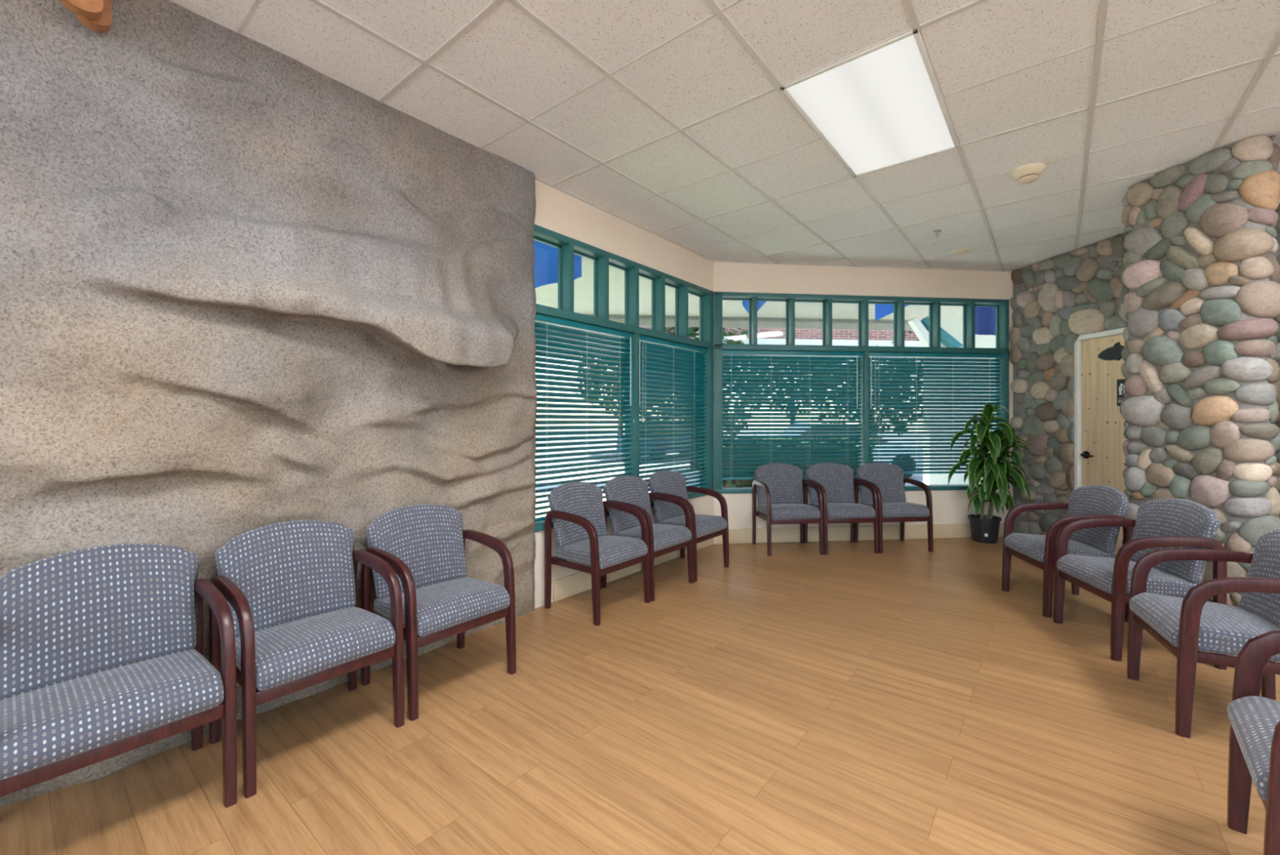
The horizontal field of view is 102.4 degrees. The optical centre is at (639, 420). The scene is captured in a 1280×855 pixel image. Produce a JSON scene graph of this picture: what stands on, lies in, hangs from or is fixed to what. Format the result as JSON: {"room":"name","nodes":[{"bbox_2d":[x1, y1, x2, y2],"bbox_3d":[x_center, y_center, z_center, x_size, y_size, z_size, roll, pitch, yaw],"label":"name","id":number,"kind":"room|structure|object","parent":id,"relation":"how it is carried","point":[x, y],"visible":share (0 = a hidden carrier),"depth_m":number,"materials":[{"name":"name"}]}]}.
{"room":"waiting room","nodes":[
{"label":"waiting room","id":0,"kind":"room"},
{"bbox_2d":[0,0,537,807],"bbox_3d":[-1.717,-0.185,2.028,0.376,2.970,3.595,0,0,39],"label":"wall","id":1,"kind":"structure","parent":0,"point":[243,287],"depth_m":2.19,"materials":[{"name":"grey stone"}]},
{"bbox_2d":[60,0,111,32],"bbox_3d":[-1.973,-1.508,1.830,0.170,0.195,0.127,0,0,39],"label":"wooden bracket","id":2,"kind":"object","parent":1,"relation":"attached to","point":[95,15],"visible":1,"depth_m":1.81,"materials":[{"name":"orange wood"}]},
{"bbox_2d":[533,179,713,608],"bbox_3d":[-1.696,-0.195,2.491,0.170,2.990,7.740,0,0,39],"label":"wall","id":3,"kind":"structure","parent":0,"point":[556,211],"depth_m":4.12,"materials":[{"name":"beige paint"}]},
{"bbox_2d":[533,224,714,532],"bbox_3d":[-0.065,-0.290,4.454,0.138,2.120,2.525,0,0,39],"label":"window","id":4,"kind":"structure","parent":3,"relation":"in","point":[566,246],"depth_m":4.42,"materials":[{"name":"teal paint"}]},
{"bbox_2d":[534,313,634,522],"bbox_3d":[-0.442,-0.015,3.969,0.071,1.455,1.195,0,0,39],"label":"blind","id":5,"kind":"object","parent":4,"relation":"attached to","point":[564,326],"visible":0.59,"depth_m":3.95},
{"bbox_2d":[639,334,707,493],"bbox_3d":[0.322,-0.015,4.914,0.071,1.455,1.158,0,0,39],"label":"blind","id":6,"kind":"object","parent":4,"relation":"attached to","point":[667,366],"visible":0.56,"depth_m":4.90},
{"bbox_2d":[552,537,714,601],"bbox_3d":[0.076,1.222,4.536,0.014,0.154,2.210,0,0,39],"label":"baseboard","id":7,"kind":"structure","parent":3,"relation":"attached to","point":[566,586],"depth_m":3.93,"materials":[{"name":"paint"}]},
{"bbox_2d":[0,536,1279,854],"bbox_3d":[1.838,1.360,1.160,7.000,0.120,10.115,0,0,39],"label":"floor","id":8,"kind":"structure","parent":0,"point":[851,699],"depth_m":2.09,"materials":[{"name":"laminate"}]},
{"bbox_2d":[0,542,236,807],"bbox_3d":[-1.750,0.878,1.701,0.548,0.845,0.555,0,0,39],"label":"chair","id":9,"kind":"object","parent":8,"relation":"on","point":[102,657],"visible":1,"depth_m":1.71,"materials":[{"name":"fabric"}]},
{"bbox_2d":[208,520,404,797],"bbox_3d":[-1.387,0.878,2.151,0.548,0.845,0.555,0,0,39],"label":"chair","id":10,"kind":"object","parent":8,"relation":"on","point":[289,588],"visible":0.97,"depth_m":2.13,"materials":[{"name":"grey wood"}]},
{"bbox_2d":[360,503,515,720],"bbox_3d":[-1.019,0.878,2.605,0.548,0.845,0.555,0,0,39],"label":"chair","id":11,"kind":"object","parent":8,"relation":"on","point":[424,544],"visible":0.89,"depth_m":2.59,"materials":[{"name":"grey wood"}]},
{"bbox_2d":[544,481,650,625],"bbox_3d":[-0.303,0.878,3.634,0.548,0.845,0.555,0,0,39],"label":"chair","id":12,"kind":"object","parent":8,"relation":"on","point":[577,513],"visible":1,"depth_m":3.56,"materials":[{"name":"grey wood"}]},
{"bbox_2d":[602,475,693,600],"bbox_3d":[0.054,0.878,4.076,0.548,0.845,0.555,0,0,39],"label":"chair","id":13,"kind":"object","parent":8,"relation":"on","point":[633,491],"visible":0.74,"depth_m":4.06,"materials":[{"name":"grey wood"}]},
{"bbox_2d":[648,470,728,582],"bbox_3d":[0.411,0.878,4.516,0.548,0.845,0.555,0,0,39],"label":"chair","id":14,"kind":"object","parent":8,"relation":"on","point":[670,482],"visible":0.71,"depth_m":4.52,"materials":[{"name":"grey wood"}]},
{"bbox_2d":[751,462,823,555],"bbox_3d":[1.482,0.878,5.218,0.555,0.845,0.548,0,0,-5],"label":"chair","id":15,"kind":"object","parent":8,"relation":"on","point":[780,486],"visible":1,"depth_m":5.34,"materials":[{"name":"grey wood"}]},
{"bbox_2d":[804,462,879,554],"bbox_3d":[2.040,0.878,5.270,0.555,0.845,0.548,0,0,-5],"label":"chair","id":16,"kind":"object","parent":8,"relation":"on","point":[837,482],"visible":0.86,"depth_m":5.38,"materials":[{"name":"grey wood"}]},
{"bbox_2d":[854,462,933,552],"bbox_3d":[2.598,0.878,5.322,0.555,0.845,0.548,0,0,-5],"label":"chair","id":17,"kind":"object","parent":8,"relation":"on","point":[888,480],"visible":0.84,"depth_m":5.43,"materials":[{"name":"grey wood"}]},
{"bbox_2d":[947,403,1032,543],"bbox_3d":[3.725,0.559,5.489,0.732,1.482,0.618,0,0,39],"label":"potted plant","id":18,"kind":"object","parent":8,"relation":"on","point":[995,473],"visible":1,"depth_m":5.42,"materials":[{"name":"green plant"}]},
{"bbox_2d":[1001,484,1133,622],"bbox_3d":[2.986,0.878,3.623,0.548,0.845,0.555,0,0,10],"label":"chair","id":19,"kind":"object","parent":8,"relation":"on","point":[1091,501],"visible":0.71,"depth_m":3.52,"materials":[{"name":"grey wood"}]},
{"bbox_2d":[1053,497,1226,669],"bbox_3d":[2.878,0.878,3.000,0.548,0.845,0.555,0,0,11],"label":"chair","id":20,"kind":"object","parent":8,"relation":"on","point":[1171,522],"visible":0.83,"depth_m":2.86,"materials":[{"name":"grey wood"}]},
{"bbox_2d":[1126,528,1279,737],"bbox_3d":[2.583,0.878,2.243,0.548,0.845,0.555,0,0,27],"label":"chair","id":21,"kind":"object","parent":8,"relation":"on","point":[1186,626],"visible":0.91,"depth_m":2.21,"materials":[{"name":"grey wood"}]},
{"bbox_2d":[1226,630,1279,854],"bbox_3d":[1.907,0.878,1.277,0.548,0.845,0.555,0,0,43],"label":"chair","id":22,"kind":"object","parent":8,"relation":"on","point":[1254,749],"visible":1,"depth_m":1.55,"materials":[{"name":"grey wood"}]},
{"bbox_2d":[169,0,1279,271],"bbox_3d":[1.880,-1.720,1.157,7.520,0.100,10.658,0,0,39],"label":"ceiling","id":23,"kind":"structure","parent":0,"point":[507,56],"depth_m":2.65,"materials":[{"name":"tile"}]},
{"bbox_2d":[235,0,1279,271],"bbox_3d":[1.838,-1.668,1.160,7.000,0.008,10.115,0,0,39],"label":"grid","id":24,"kind":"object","parent":23,"relation":"attached to","point":[718,11],"depth_m":2.74,"materials":[{"name":"metal"}]},
{"bbox_2d":[779,28,959,177],"bbox_3d":[1.321,-1.664,2.850,0.618,0.012,1.214,0,0,39],"label":"recessed light","id":25,"kind":"object","parent":23,"relation":"in","point":[882,106],"visible":1,"depth_m":2.74,"materials":[{"name":"white paint"}]},
{"bbox_2d":[932,230,941,238],"bbox_3d":[2.625,-1.643,4.550,0.068,0.055,0.068,0,0,39],"label":"sprinkler","id":26,"kind":"object","parent":23,"relation":"attached to","point":[935,232],"visible":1,"depth_m":4.54,"materials":[{"name":"silver metal"}]},
{"bbox_2d":[951,248,970,254],"bbox_3d":[3.174,-1.665,5.089,0.170,0.011,0.170,0,0,39],"label":"cover plate","id":27,"kind":"object","parent":23,"relation":"attached to","point":[960,251],"visible":1,"depth_m":5.07,"materials":[{"name":"beige plastic"}]},
{"bbox_2d":[1010,162,1046,184],"bbox_3d":[2.588,-1.632,3.431,0.190,0.076,0.190,0,0,39],"label":"smoke detector","id":28,"kind":"object","parent":23,"relation":"attached to","point":[1028,173],"visible":1,"depth_m":3.38,"materials":[{"name":"beige plastic"}]},
{"bbox_2d":[713,262,1013,543],"bbox_3d":[2.518,-0.195,5.678,3.529,2.990,0.170,0,0,-6],"label":"wall","id":29,"kind":"structure","parent":0,"point":[948,506],"depth_m":5.60,"materials":[{"name":"beige paint"}]},
{"bbox_2d":[715,522,1004,543],"bbox_3d":[2.473,1.222,5.580,3.379,0.154,0.014,0,0,-6],"label":"baseboard","id":30,"kind":"structure","parent":29,"relation":"attached to","point":[739,535],"depth_m":5.55,"materials":[{"name":"paint"}]},
{"bbox_2d":[714,291,1009,493],"bbox_3d":[2.450,-0.290,5.636,3.365,2.120,0.138,0,0,-6],"label":"window","id":31,"kind":"structure","parent":29,"relation":"in","point":[968,305],"depth_m":5.59,"materials":[{"name":"teal paint"}]},
{"bbox_2d":[722,350,862,479],"bbox_3d":[1.647,-0.056,5.540,1.571,1.374,0.071,0,0,-6],"label":"blind","id":32,"kind":"object","parent":31,"relation":"attached to","point":[751,356],"visible":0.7,"depth_m":5.54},
{"bbox_2d":[868,351,1003,473],"bbox_3d":[3.276,-0.076,5.712,1.601,1.334,0.071,0,0,-6],"label":"blind","id":33,"kind":"object","parent":31,"relation":"attached to","point":[911,363],"visible":0.75,"depth_m":5.71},
{"bbox_2d":[1008,202,1279,534],"bbox_3d":[4.567,-0.195,2.558,0.251,2.990,6.675,0,0,-6],"label":"wall","id":34,"kind":"structure","parent":0,"point":[1055,300],"depth_m":5.24,"materials":[{"name":"stone"}]},
{"bbox_2d":[1074,327,1128,554],"bbox_3d":[4.347,0.240,4.544,0.170,2.120,0.970,0,0,-6],"label":"door","id":35,"kind":"structure","parent":34,"relation":"in","point":[1100,456],"depth_m":4.83,"materials":[{"name":"beige wood"}]},
{"bbox_2d":[1097,342,1124,359],"bbox_3d":[4.307,-0.621,4.652,0.010,0.166,0.335,0,0,-6],"label":"fish sign","id":36,"kind":"object","parent":35,"relation":"attached to","point":[1113,353],"visible":0.71,"depth_m":4.67,"materials":[{"name":"black metal"}]},
{"bbox_2d":[1116,378,1126,405],"bbox_3d":[4.316,-0.248,4.571,0.010,0.240,0.150,0,0,-6],"label":"restroom sign","id":37,"kind":"object","parent":35,"relation":"attached to","point":[1120,383],"visible":0.5,"depth_m":4.61,"materials":[{"name":"black plastic"}]},
{"bbox_2d":[1119,134,1279,607],"bbox_3d":[3.631,-0.185,3.377,0.338,2.970,0.853,0,0,-6],"label":"stone column","id":38,"kind":"structure","parent":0,"point":[1200,294],"depth_m":3.19,"materials":[{"name":"stone"}]},
{"label":"outside","id":39,"kind":"structure","parent":0,"visible":0},
{"bbox_2d":[535,459,923,517],"bbox_3d":[15.721,1.650,19.439,120.000,0.200,110.000,0,0,39],"label":"ground","id":40,"kind":"structure","parent":39,"point":[919,477],"depth_m":13.79,"materials":[{"name":"concrete"}]},
{"bbox_2d":[623,326,769,468],"bbox_3d":[1.681,-1.040,16.523,4.784,5.192,4.686,0,0,39],"label":"tree","id":41,"kind":"object","parent":40,"relation":"on","point":[691,330],"visible":0.09,"depth_m":15.78,"materials":[{"name":"green plant"}]},
{"bbox_2d":[722,434,875,487],"bbox_3d":[3.098,0.951,10.597,3.366,1.349,0.851,0,0,0],"label":"hedge","id":42,"kind":"object","parent":40,"relation":"on","point":[739,482],"visible":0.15,"depth_m":10.39,"materials":[{"name":"green plant"}]},
{"bbox_2d":[777,422,923,478],"bbox_3d":[5.521,0.803,14.200,4.300,1.445,1.800,0,0,-6],"label":"car","id":43,"kind":"object","parent":40,"relation":"on","point":[905,475],"visible":0.07,"depth_m":13.46,"materials":[{"name":"silver metal"}]},
{"bbox_2d":[907,305,995,484],"bbox_3d":[5.577,-0.201,8.620,2.220,3.503,0.360,0,0,0],"label":"gabled wing","id":44,"kind":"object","parent":40,"relation":"on","point":[951,326],"visible":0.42,"depth_m":8.60},
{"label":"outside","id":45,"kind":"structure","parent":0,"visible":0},
{"bbox_2d":[536,335,923,357],"bbox_3d":[2.936,-2.335,16.696,16.000,0.570,0.600,0,0,-5],"label":"facade base","id":46,"kind":"object","parent":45,"point":[760,341],"visible":0.07,"depth_m":16.65,"materials":[{"name":"white paint"}]},
{"bbox_2d":[537,324,919,340],"bbox_3d":[2.936,-3.060,16.696,16.000,0.880,0.400,0,0,-5],"label":"brick facade","id":47,"kind":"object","parent":46,"relation":"on","point":[762,333],"depth_m":16.75,"materials":[{"name":"red brick"}]},
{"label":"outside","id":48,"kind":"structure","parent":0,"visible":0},
{"bbox_2d":[535,257,962,320],"bbox_3d":[-0.633,-2.140,6.125,18.378,0.120,8.513,0,0,-30],"label":"soffit","id":49,"kind":"structure","parent":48,"point":[546,295],"depth_m":9.28,"materials":[{"name":"beige paint"}]},
{"bbox_2d":[533,240,557,288],"bbox_3d":[-1.092,-1.699,5.400,0.504,0.762,0.060,0,0,1],"label":"banner","id":50,"kind":"object","parent":49,"relation":"hanging from","point":[545,268],"visible":0.29,"depth_m":5.38,"materials":[{"name":"blue fabric"}]},
{"bbox_2d":[573,253,582,279],"bbox_3d":[-0.834,-1.826,6.200,0.260,0.508,0.060,0,0,3],"label":"banner","id":51,"kind":"object","parent":49,"relation":"hanging from","point":[577,259],"visible":0.23,"depth_m":6.19,"materials":[{"name":"blue fabric"}]},
{"bbox_2d":[537,314,912,330],"bbox_3d":[2.398,-2.085,10.472,9.800,0.430,0.200,0,0,-5],"label":"beam","id":52,"kind":"structure","parent":49,"relation":"attached to","point":[644,320],"depth_m":10.43,"materials":[{"name":"grey metal"}]},
{"bbox_2d":[742,300,748,312],"bbox_3d":[1.757,-1.857,8.400,0.169,0.447,0.060,0,0,4],"label":"banner","id":53,"kind":"object","parent":49,"relation":"hanging from","point":[745,303],"visible":0.3,"depth_m":8.40,"materials":[{"name":"blue fabric"}]},
{"bbox_2d":[757,301,766,311],"bbox_3d":[2.011,-1.922,8.400,0.208,0.316,0.060,0,0,3],"label":"banner","id":54,"kind":"object","parent":49,"relation":"hanging from","point":[760,304],"visible":0.24,"depth_m":8.41,"materials":[{"name":"blue fabric"}]},
{"bbox_2d":[875,303,909,320],"bbox_3d":[3.665,-1.754,7.400,0.564,0.653,0.060,0,0,1],"label":"banner","id":55,"kind":"object","parent":49,"relation":"hanging from","point":[881,310],"visible":0.24,"depth_m":7.41,"materials":[{"name":"blue fabric"}]},
{"bbox_2d":[974,306,995,335],"bbox_3d":[4.662,-1.603,6.900,0.375,0.953,0.060,0,0,2],"label":"banner","id":56,"kind":"object","parent":49,"relation":"hanging from","point":[984,317],"visible":0.24,"depth_m":6.90,"materials":[{"name":"blue fabric"}]},
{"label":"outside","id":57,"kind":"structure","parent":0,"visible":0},
{"bbox_2d":[534,428,923,472],"bbox_3d":[15.721,1.540,19.439,120.000,0.020,110.000,0,0,39],"label":"asphalt","id":58,"kind":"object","parent":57,"point":[544,436],"depth_m":27.69,"materials":[{"name":"grey asphalt"}]},
{"bbox_2d":[575,356,646,448],"bbox_3d":[-0.906,-1.516,24.990,4.440,6.141,4.579,0,0,9],"label":"tree","id":59,"kind":"object","parent":58,"relation":"on","point":[585,357],"visible":0.09,"depth_m":24.36,"materials":[{"name":"green plant"}]},
{"bbox_2d":[617,423,691,459],"bbox_3d":[1.372,0.803,21.000,4.300,1.445,1.800,0,0,-31],"label":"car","id":60,"kind":"object","parent":58,"relation":"on","point":[647,424],"visible":0.06,"depth_m":19.74,"materials":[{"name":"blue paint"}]},
{"bbox_2d":[746,359,843,423],"bbox_3d":[7.136,-1.682,23.883,4.989,6.472,5.188,0,0,39],"label":"tree","id":61,"kind":"object","parent":58,"relation":"on","point":[789,359],"visible":0.05,"depth_m":23.46,"materials":[{"name":"green plant"}]},
{"bbox_2d":[797,330,923,435],"bbox_3d":[8.387,-1.272,19.003,4.990,5.652,5.064,0,0,39],"label":"tree","id":62,"kind":"object","parent":58,"relation":"on","point":[910,331],"visible":0.06,"depth_m":18.34,"materials":[{"name":"green plant"}]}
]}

